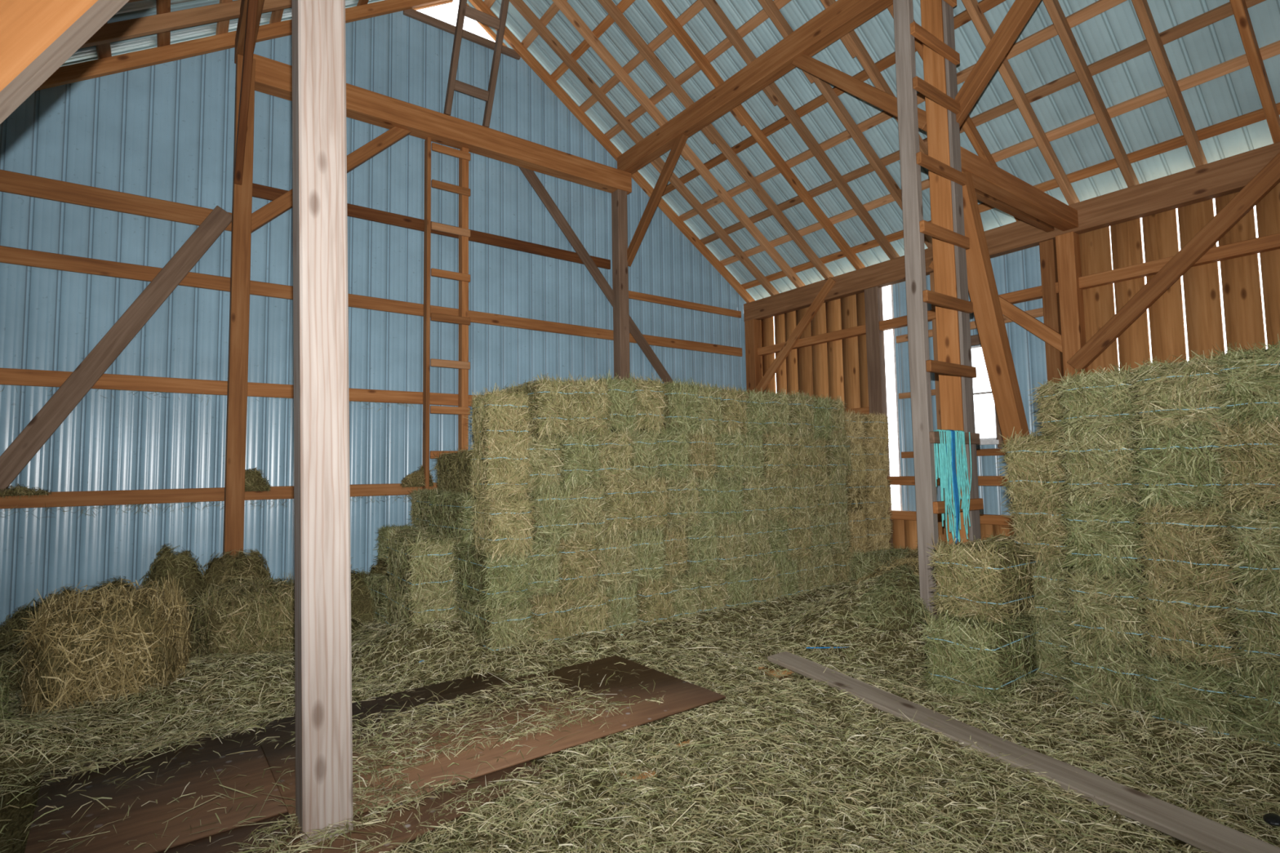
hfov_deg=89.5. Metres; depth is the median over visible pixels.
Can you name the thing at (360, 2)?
purlin
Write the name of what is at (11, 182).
wooden beam
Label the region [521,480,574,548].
hay bale
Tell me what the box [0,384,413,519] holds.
hay wisps
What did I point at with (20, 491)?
tuft
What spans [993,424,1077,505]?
hay bale
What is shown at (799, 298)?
plate
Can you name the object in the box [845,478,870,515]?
hay bale
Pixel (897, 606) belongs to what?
heap
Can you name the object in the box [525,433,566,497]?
hay bale
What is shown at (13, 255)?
wooden beam
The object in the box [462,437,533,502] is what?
hay bale
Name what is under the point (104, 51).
purlin
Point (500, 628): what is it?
hay bale
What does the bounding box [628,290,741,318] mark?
girt
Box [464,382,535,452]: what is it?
hay bale
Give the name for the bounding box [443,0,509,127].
wooden ladder
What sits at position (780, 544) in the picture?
hay bale
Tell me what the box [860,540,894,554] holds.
hay bale
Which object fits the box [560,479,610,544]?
hay bale
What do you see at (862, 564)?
hay bale
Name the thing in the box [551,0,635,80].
purlin
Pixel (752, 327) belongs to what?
timber post
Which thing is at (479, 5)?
rafter
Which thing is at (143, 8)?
ceiling
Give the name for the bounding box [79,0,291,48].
rafter
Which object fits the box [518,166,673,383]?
diagonal brace
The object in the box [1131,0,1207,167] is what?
rafter
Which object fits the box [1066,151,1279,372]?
knee brace
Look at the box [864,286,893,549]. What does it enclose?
timber post
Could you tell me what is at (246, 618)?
hay bale
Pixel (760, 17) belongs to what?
purlin
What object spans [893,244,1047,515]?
wall
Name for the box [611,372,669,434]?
hay bale
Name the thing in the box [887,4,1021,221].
rafter
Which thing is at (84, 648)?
hay bale
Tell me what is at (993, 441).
window
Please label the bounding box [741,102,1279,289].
purlin
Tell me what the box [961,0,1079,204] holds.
rafter
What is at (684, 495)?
hay bale
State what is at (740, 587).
hay bale
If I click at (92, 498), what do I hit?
wooden beam
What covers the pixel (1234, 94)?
ceiling
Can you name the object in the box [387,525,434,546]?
hay bale
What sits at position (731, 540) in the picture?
hay bale
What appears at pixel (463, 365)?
wooden ladder
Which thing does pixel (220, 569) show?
heap
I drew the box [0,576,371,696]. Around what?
heap
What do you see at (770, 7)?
rafter
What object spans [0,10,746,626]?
wall
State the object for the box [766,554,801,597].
hay bale
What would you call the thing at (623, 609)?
hay bale
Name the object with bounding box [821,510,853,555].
hay bale
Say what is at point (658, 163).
rafter
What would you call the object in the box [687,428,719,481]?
hay bale
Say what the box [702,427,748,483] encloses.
hay bale
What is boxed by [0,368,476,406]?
wooden beam
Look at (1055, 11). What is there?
rafter
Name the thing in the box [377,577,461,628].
hay bale
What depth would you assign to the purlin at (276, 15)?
7.64 m
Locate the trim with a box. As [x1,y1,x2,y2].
[890,284,902,511]
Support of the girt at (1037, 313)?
attached to the wall at (1019, 270)
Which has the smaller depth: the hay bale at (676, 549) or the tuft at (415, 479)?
the hay bale at (676, 549)
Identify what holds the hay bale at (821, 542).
on the hay bale at (824, 566)
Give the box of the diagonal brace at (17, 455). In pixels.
[0,205,231,491]
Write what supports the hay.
on the floor
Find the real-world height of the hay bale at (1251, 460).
0.571 m
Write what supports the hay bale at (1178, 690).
on the floor
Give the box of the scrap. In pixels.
[806,646,848,648]
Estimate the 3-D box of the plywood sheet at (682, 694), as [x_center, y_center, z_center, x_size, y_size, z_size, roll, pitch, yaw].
[-0.793,1.740,3.874,2.480,0.014,1.260,2,-5,-36]
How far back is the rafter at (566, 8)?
9.68 m
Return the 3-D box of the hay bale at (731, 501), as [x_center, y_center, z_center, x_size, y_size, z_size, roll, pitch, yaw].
[0.702,0.825,7.157,0.509,0.623,1.080,2,-5,-34]
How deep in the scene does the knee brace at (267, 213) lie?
8.05 m
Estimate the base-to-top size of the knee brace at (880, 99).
1.620 m
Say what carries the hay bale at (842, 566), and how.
on the floor
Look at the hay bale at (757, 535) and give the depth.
6.83 m
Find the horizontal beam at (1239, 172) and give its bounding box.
[984,142,1279,257]
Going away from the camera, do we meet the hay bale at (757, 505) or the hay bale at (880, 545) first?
the hay bale at (757, 505)
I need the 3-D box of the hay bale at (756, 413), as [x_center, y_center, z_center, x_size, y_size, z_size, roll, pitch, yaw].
[0.985,-0.106,7.457,0.535,0.631,1.108,2,-5,-35]
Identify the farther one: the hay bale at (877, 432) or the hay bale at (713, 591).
the hay bale at (877, 432)
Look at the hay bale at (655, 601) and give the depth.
5.94 m
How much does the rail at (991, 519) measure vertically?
0.125 m
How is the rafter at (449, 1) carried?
attached to the ceiling at (143, 8)
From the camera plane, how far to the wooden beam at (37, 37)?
1.77 m
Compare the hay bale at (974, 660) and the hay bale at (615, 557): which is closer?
the hay bale at (974, 660)
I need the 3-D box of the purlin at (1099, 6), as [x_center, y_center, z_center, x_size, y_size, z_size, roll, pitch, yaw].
[4.184,-4.054,6.685,0.115,0.094,12.500,2,-5,-36]
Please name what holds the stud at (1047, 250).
attached to the wall at (833, 369)
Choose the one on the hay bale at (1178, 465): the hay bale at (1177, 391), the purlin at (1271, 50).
the hay bale at (1177, 391)
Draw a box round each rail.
[886,475,1008,485]
[888,510,1014,525]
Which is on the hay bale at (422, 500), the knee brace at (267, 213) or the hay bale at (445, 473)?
the hay bale at (445, 473)
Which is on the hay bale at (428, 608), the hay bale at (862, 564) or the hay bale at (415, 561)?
the hay bale at (415, 561)
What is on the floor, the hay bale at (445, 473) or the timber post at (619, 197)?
the timber post at (619, 197)
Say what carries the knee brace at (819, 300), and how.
attached to the timber post at (752, 327)
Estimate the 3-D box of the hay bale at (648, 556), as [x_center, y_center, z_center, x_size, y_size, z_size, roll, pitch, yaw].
[-0.180,1.237,6.363,0.521,0.633,1.099,2,-5,-34]
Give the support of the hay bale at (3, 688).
on the floor
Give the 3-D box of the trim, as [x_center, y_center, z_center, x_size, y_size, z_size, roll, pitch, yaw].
[3.945,-0.463,9.900,0.045,3.800,0.025,2,-5,-36]
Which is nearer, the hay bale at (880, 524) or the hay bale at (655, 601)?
the hay bale at (655, 601)
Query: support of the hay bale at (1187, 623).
on the hay bale at (1178, 690)
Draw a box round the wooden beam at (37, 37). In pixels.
[0,0,128,124]
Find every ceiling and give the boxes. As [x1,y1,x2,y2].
[60,0,383,66]
[458,0,1279,300]
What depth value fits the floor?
3.73 m
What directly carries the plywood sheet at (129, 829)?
on the plywood sheet at (240, 833)
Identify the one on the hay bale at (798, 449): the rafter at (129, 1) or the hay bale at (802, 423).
the hay bale at (802, 423)
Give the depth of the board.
9.15 m
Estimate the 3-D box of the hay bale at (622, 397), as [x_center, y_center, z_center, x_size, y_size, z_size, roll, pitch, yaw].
[-0.443,-0.181,6.369,0.509,0.636,1.081,2,-5,-36]
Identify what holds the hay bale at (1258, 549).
on the hay bale at (1260, 628)
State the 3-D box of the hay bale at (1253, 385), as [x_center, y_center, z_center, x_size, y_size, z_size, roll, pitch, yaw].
[3.606,-0.197,3.606,1.094,0.537,0.545,2,-5,-36]
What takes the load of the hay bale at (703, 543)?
on the hay bale at (713, 591)
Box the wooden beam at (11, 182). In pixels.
[0,169,231,231]
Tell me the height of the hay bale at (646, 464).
0.634 m
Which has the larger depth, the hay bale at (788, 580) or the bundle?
the hay bale at (788, 580)
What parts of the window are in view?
window header, meeting rail, sill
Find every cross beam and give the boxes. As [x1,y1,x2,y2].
[927,154,1054,231]
[960,146,1078,231]
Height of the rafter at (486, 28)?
3.864 m
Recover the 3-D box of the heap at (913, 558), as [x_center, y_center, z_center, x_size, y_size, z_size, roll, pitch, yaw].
[3.366,1.566,7.444,1.917,0.567,1.075,2,-5,-33]
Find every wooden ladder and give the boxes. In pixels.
[422,137,470,528]
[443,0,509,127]
[893,0,983,621]
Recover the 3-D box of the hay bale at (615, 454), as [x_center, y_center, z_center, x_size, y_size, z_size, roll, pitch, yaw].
[-0.481,0.313,6.240,0.529,0.620,1.103,2,-5,-34]
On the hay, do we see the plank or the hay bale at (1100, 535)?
the plank
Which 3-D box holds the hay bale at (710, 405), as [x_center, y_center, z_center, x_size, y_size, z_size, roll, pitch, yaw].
[0.443,-0.143,6.964,0.529,0.626,1.092,2,-5,-34]
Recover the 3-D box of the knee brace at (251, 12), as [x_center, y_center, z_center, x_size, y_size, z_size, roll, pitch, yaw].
[-4.050,-3.541,6.636,0.075,1.629,1.592,2,-5,-36]
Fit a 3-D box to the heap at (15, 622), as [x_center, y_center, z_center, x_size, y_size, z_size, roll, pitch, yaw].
[-5.234,1.690,5.970,1.082,0.582,1.326,-2,-4,13]
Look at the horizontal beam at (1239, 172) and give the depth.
7.17 m
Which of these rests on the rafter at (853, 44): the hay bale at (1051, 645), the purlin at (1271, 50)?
the purlin at (1271, 50)
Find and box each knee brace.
[233,0,257,185]
[251,126,411,232]
[626,133,688,266]
[755,276,835,393]
[791,53,926,131]
[928,260,1062,352]
[955,0,1040,127]
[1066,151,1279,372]
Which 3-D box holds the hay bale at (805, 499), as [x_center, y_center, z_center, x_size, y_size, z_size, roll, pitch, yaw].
[1.608,0.846,7.734,0.521,0.625,1.099,2,-5,-38]
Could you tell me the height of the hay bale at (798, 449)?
0.628 m
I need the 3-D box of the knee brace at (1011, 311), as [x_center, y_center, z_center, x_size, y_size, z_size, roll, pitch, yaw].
[4.678,-1.649,8.505,0.070,1.620,1.740,2,-5,-36]
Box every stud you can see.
[929,272,945,528]
[1039,239,1063,384]
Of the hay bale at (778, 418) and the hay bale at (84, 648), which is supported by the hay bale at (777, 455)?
the hay bale at (778, 418)
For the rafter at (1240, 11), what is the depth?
6.02 m
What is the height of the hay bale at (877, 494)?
0.603 m
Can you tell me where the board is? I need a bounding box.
[403,8,520,60]
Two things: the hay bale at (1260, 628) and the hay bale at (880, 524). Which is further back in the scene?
the hay bale at (880, 524)
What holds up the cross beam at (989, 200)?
attached to the post at (931, 15)
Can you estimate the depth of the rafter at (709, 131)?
9.48 m
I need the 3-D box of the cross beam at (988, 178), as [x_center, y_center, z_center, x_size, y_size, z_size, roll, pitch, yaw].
[4.100,-2.525,7.003,2.740,0.210,0.170,2,-5,-36]
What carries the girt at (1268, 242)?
attached to the wall at (833, 369)
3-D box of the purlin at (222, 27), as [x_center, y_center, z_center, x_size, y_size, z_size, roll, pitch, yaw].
[-1.348,-4.913,2.702,0.115,0.094,12.500,2,-5,-36]
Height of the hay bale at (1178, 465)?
0.564 m
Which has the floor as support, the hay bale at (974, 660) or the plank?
the hay bale at (974, 660)
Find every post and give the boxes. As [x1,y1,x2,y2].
[222,53,255,557]
[291,0,353,844]
[611,189,630,380]
[744,319,762,392]
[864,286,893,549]
[920,0,969,544]
[1055,231,1088,378]
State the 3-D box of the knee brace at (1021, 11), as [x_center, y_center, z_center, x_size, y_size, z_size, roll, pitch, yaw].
[3.418,-3.764,5.654,0.100,1.868,1.775,2,-5,-36]
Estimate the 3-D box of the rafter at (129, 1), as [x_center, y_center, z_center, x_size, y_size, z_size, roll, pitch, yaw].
[-4.087,-4.507,6.454,5.752,3.874,0.074,2,-5,-36]
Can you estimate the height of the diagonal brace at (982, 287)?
4.253 m
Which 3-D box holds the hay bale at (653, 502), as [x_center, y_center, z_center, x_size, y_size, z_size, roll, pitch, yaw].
[-0.144,0.771,6.484,0.535,0.637,1.108,2,-5,-34]
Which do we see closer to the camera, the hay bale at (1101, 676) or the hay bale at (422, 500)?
the hay bale at (1101, 676)
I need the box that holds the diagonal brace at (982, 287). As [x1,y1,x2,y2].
[961,170,1029,499]
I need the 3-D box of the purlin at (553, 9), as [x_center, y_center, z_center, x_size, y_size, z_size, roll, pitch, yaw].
[1.704,-6.140,5.037,0.115,0.094,12.500,2,-5,-36]
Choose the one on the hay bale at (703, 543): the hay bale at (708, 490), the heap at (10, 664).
the hay bale at (708, 490)
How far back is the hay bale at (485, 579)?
5.25 m
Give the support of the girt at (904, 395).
attached to the wall at (1019, 270)
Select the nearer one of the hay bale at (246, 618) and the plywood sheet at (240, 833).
the plywood sheet at (240, 833)
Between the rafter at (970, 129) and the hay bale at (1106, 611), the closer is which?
the hay bale at (1106, 611)
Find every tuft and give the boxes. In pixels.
[0,483,52,499]
[244,466,271,492]
[400,465,435,490]
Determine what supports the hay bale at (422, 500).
on the hay bale at (400, 531)
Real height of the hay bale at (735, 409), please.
0.625 m
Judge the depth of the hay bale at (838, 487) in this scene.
7.81 m
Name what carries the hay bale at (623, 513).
on the hay bale at (615, 557)
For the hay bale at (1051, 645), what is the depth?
4.26 m
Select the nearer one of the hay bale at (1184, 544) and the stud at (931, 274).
the hay bale at (1184, 544)
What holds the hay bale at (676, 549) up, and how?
on the hay bale at (686, 598)
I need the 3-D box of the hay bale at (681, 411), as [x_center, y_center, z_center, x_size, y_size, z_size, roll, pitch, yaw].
[0.171,-0.167,6.743,0.521,0.637,1.099,2,-5,-37]
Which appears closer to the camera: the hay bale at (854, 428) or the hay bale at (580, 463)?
the hay bale at (580, 463)
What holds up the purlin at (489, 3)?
on the rafter at (566, 8)
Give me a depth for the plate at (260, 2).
6.70 m
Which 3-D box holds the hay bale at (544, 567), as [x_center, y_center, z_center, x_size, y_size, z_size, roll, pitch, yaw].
[-1.105,1.236,5.811,0.529,0.610,1.103,2,-5,-37]
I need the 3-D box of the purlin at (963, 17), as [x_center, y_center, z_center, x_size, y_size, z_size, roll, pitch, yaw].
[3.783,-4.391,6.419,0.115,0.094,12.500,2,-5,-36]
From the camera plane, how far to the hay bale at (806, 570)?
7.27 m
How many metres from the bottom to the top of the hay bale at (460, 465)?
0.604 m
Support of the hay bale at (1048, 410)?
on the hay bale at (1033, 469)
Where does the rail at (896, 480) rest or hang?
attached to the wall at (833, 369)
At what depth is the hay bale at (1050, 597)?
4.30 m
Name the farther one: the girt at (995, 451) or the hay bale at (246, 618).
the girt at (995, 451)
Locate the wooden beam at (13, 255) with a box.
[0,245,742,356]
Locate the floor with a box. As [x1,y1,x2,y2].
[147,666,795,780]
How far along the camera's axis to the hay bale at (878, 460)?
8.97 m
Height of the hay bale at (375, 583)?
0.585 m
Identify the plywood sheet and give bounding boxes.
[24,672,505,852]
[156,760,550,852]
[257,655,725,834]
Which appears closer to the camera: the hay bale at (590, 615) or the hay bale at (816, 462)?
the hay bale at (590, 615)
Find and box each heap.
[0,574,145,648]
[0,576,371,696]
[137,543,206,601]
[201,547,271,594]
[351,556,389,623]
[849,563,932,633]
[853,538,946,584]
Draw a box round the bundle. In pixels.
[933,429,971,543]
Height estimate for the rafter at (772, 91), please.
3.878 m
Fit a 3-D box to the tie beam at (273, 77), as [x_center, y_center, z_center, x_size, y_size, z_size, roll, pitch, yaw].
[-2.361,-4.036,9.019,5.360,0.329,0.227,2,-5,-36]
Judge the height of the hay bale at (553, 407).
0.610 m
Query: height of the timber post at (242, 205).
6.330 m
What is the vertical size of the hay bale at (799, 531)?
0.634 m
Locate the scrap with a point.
(847, 646)
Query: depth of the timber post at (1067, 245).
7.77 m
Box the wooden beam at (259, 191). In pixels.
[252,182,610,269]
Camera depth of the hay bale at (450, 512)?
6.26 m
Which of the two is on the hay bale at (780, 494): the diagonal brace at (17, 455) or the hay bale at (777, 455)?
the hay bale at (777, 455)
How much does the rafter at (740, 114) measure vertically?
3.875 m
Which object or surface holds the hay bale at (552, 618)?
on the floor
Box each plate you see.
[234,0,247,63]
[253,0,264,49]
[743,278,827,321]
[823,255,905,302]
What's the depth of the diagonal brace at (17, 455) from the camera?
6.64 m
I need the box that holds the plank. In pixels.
[767,651,1279,852]
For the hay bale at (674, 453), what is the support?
on the hay bale at (684, 495)
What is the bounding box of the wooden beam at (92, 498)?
[0,482,439,508]
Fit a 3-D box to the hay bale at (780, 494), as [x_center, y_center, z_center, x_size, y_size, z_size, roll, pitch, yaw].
[1.300,0.830,7.556,0.535,0.632,1.108,2,-5,-36]
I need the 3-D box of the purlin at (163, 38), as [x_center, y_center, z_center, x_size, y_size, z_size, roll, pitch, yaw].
[-1.770,-4.577,2.366,0.115,0.094,12.500,2,-5,-36]
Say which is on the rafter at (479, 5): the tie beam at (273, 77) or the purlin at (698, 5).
the purlin at (698, 5)
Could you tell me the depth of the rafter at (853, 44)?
7.58 m
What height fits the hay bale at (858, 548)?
0.601 m
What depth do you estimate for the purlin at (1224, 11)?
7.01 m
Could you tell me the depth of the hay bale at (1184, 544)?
3.51 m
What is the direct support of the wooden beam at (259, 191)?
attached to the wall at (164, 131)
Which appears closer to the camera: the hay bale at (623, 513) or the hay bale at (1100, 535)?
the hay bale at (1100, 535)
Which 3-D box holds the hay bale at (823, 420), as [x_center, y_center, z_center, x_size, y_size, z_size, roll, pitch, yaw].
[1.883,-0.070,8.054,0.535,0.628,1.108,2,-5,-36]
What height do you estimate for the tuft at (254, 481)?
0.299 m
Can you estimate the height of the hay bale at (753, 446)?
0.625 m
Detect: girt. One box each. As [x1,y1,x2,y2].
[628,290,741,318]
[757,232,1279,355]
[896,307,1043,342]
[898,389,935,399]
[901,448,1006,457]
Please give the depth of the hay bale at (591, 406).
5.71 m
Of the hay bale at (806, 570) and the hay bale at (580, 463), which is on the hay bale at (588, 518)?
the hay bale at (580, 463)
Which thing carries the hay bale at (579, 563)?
on the hay bale at (590, 615)
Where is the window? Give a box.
[970,334,1004,448]
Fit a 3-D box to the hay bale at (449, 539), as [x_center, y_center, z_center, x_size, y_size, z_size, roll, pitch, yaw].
[-1.891,1.326,6.371,0.529,0.569,1.072,2,-5,-38]
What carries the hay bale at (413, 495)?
on the hay bale at (383, 532)
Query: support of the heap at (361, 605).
on the hay
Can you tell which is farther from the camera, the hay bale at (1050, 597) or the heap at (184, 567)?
the heap at (184, 567)
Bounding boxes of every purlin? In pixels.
[95,22,111,58]
[155,0,170,46]
[215,0,232,35]
[269,8,284,23]
[356,0,368,5]
[484,0,495,8]
[520,0,567,48]
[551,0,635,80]
[578,0,705,112]
[604,0,791,139]
[662,0,1005,195]
[679,0,1126,221]
[699,0,1266,244]
[720,40,1279,266]
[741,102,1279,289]
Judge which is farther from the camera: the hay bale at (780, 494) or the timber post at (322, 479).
the hay bale at (780, 494)
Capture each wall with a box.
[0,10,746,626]
[760,182,1279,551]
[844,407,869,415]
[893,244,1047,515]
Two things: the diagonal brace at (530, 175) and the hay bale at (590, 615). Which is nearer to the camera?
the hay bale at (590, 615)
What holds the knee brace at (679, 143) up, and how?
attached to the timber post at (619, 197)
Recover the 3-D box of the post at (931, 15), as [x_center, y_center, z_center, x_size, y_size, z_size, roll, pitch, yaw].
[2.923,-1.279,6.099,0.174,6.400,0.210,2,-5,-36]
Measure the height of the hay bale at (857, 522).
0.603 m
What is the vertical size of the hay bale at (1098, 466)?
0.571 m
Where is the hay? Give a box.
[0,573,1279,852]
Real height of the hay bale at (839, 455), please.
0.625 m
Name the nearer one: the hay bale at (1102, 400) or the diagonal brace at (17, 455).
the hay bale at (1102, 400)
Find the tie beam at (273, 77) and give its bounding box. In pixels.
[253,53,631,195]
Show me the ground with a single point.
(895, 491)
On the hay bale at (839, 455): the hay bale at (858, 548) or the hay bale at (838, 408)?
the hay bale at (838, 408)
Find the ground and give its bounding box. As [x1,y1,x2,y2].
[890,487,900,511]
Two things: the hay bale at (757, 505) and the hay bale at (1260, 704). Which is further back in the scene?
the hay bale at (757, 505)
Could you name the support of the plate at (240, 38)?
on the timber post at (242, 205)
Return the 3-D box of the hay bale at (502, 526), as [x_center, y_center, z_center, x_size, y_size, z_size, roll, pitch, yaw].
[-1.135,0.820,5.353,0.520,0.565,0.467,2,-5,-35]
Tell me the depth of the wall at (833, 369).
7.33 m
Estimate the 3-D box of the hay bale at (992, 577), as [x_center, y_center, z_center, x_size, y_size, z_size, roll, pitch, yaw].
[2.554,1.058,4.569,1.112,0.623,0.668,2,-5,-34]
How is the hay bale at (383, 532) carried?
on the hay bale
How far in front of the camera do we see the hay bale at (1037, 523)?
4.38 m
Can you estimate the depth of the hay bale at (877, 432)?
8.99 m
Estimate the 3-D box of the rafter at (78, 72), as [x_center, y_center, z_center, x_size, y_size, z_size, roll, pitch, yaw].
[-4.803,-4.429,7.430,5.750,3.876,0.075,2,-5,-36]
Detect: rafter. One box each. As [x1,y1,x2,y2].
[35,0,448,90]
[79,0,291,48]
[126,0,142,3]
[412,0,453,10]
[466,3,507,47]
[468,0,755,302]
[509,0,779,295]
[551,0,805,288]
[597,0,834,279]
[647,0,865,270]
[700,0,899,259]
[757,0,932,248]
[820,0,928,155]
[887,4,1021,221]
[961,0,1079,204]
[1042,0,1139,186]
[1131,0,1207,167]
[1229,0,1279,143]
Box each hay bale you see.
[0,653,17,724]
[12,569,195,717]
[190,570,294,658]
[360,568,389,626]
[372,521,419,563]
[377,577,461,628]
[378,527,461,607]
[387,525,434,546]
[407,485,439,528]
[411,488,457,531]
[422,532,475,545]
[423,488,483,544]
[431,446,465,492]
[448,444,474,493]
[450,539,535,613]
[453,591,537,652]
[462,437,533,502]
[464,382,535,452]
[466,493,538,562]
[474,537,564,602]
[491,373,579,442]
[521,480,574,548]
[521,587,580,642]
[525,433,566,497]
[538,426,602,488]
[552,533,602,595]
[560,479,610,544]
[562,584,613,635]
[563,370,613,439]
[576,369,640,434]
[582,425,637,488]
[586,474,643,537]
[586,582,641,630]
[591,528,636,593]
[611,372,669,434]
[613,426,662,483]
[613,524,668,589]
[629,474,672,533]
[633,572,677,626]
[640,425,693,482]
[641,523,690,577]
[643,377,702,435]
[661,471,702,534]
[662,569,704,620]
[675,519,721,576]
[678,380,725,439]
[684,567,730,613]
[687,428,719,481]
[690,475,724,526]
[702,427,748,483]
[706,477,746,525]
[706,516,748,573]
[708,562,758,608]
[714,383,751,436]
[725,431,767,484]
[730,515,773,569]
[732,388,770,436]
[732,471,773,524]
[742,560,782,604]
[753,388,792,438]
[753,429,794,482]
[755,473,796,524]
[763,517,791,564]
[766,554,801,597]
[770,514,816,563]
[780,389,817,442]
[782,433,807,478]
[786,473,818,522]
[787,555,818,594]
[789,434,831,479]
[791,473,833,517]
[805,391,834,441]
[807,511,835,559]
[808,551,838,589]
[816,395,848,439]
[817,431,853,480]
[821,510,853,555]
[822,473,849,515]
[826,546,858,583]
[838,408,866,447]
[843,542,873,555]
[844,442,870,483]
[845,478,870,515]
[846,510,871,549]
[846,543,918,581]
[851,476,893,514]
[853,410,891,450]
[857,444,891,481]
[857,506,893,546]
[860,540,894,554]
[916,604,1050,708]
[927,530,1044,626]
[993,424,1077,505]
[1000,491,1094,566]
[1023,556,1079,631]
[1026,373,1079,436]
[1034,618,1081,683]
[1053,361,1144,441]
[1053,493,1149,584]
[1054,422,1147,506]
[1055,563,1155,663]
[1059,631,1152,711]
[1123,349,1236,435]
[1127,416,1236,514]
[1128,648,1246,737]
[1129,493,1243,595]
[1137,572,1247,676]
[1200,333,1279,429]
[1206,414,1279,518]
[1217,500,1279,596]
[1220,576,1279,681]
[1220,658,1279,749]
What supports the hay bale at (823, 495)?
on the hay bale at (821, 542)
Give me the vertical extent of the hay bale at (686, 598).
0.631 m
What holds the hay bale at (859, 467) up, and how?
on the hay bale at (856, 501)
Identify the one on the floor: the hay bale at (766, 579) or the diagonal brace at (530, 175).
the hay bale at (766, 579)
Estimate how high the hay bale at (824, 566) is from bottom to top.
0.637 m

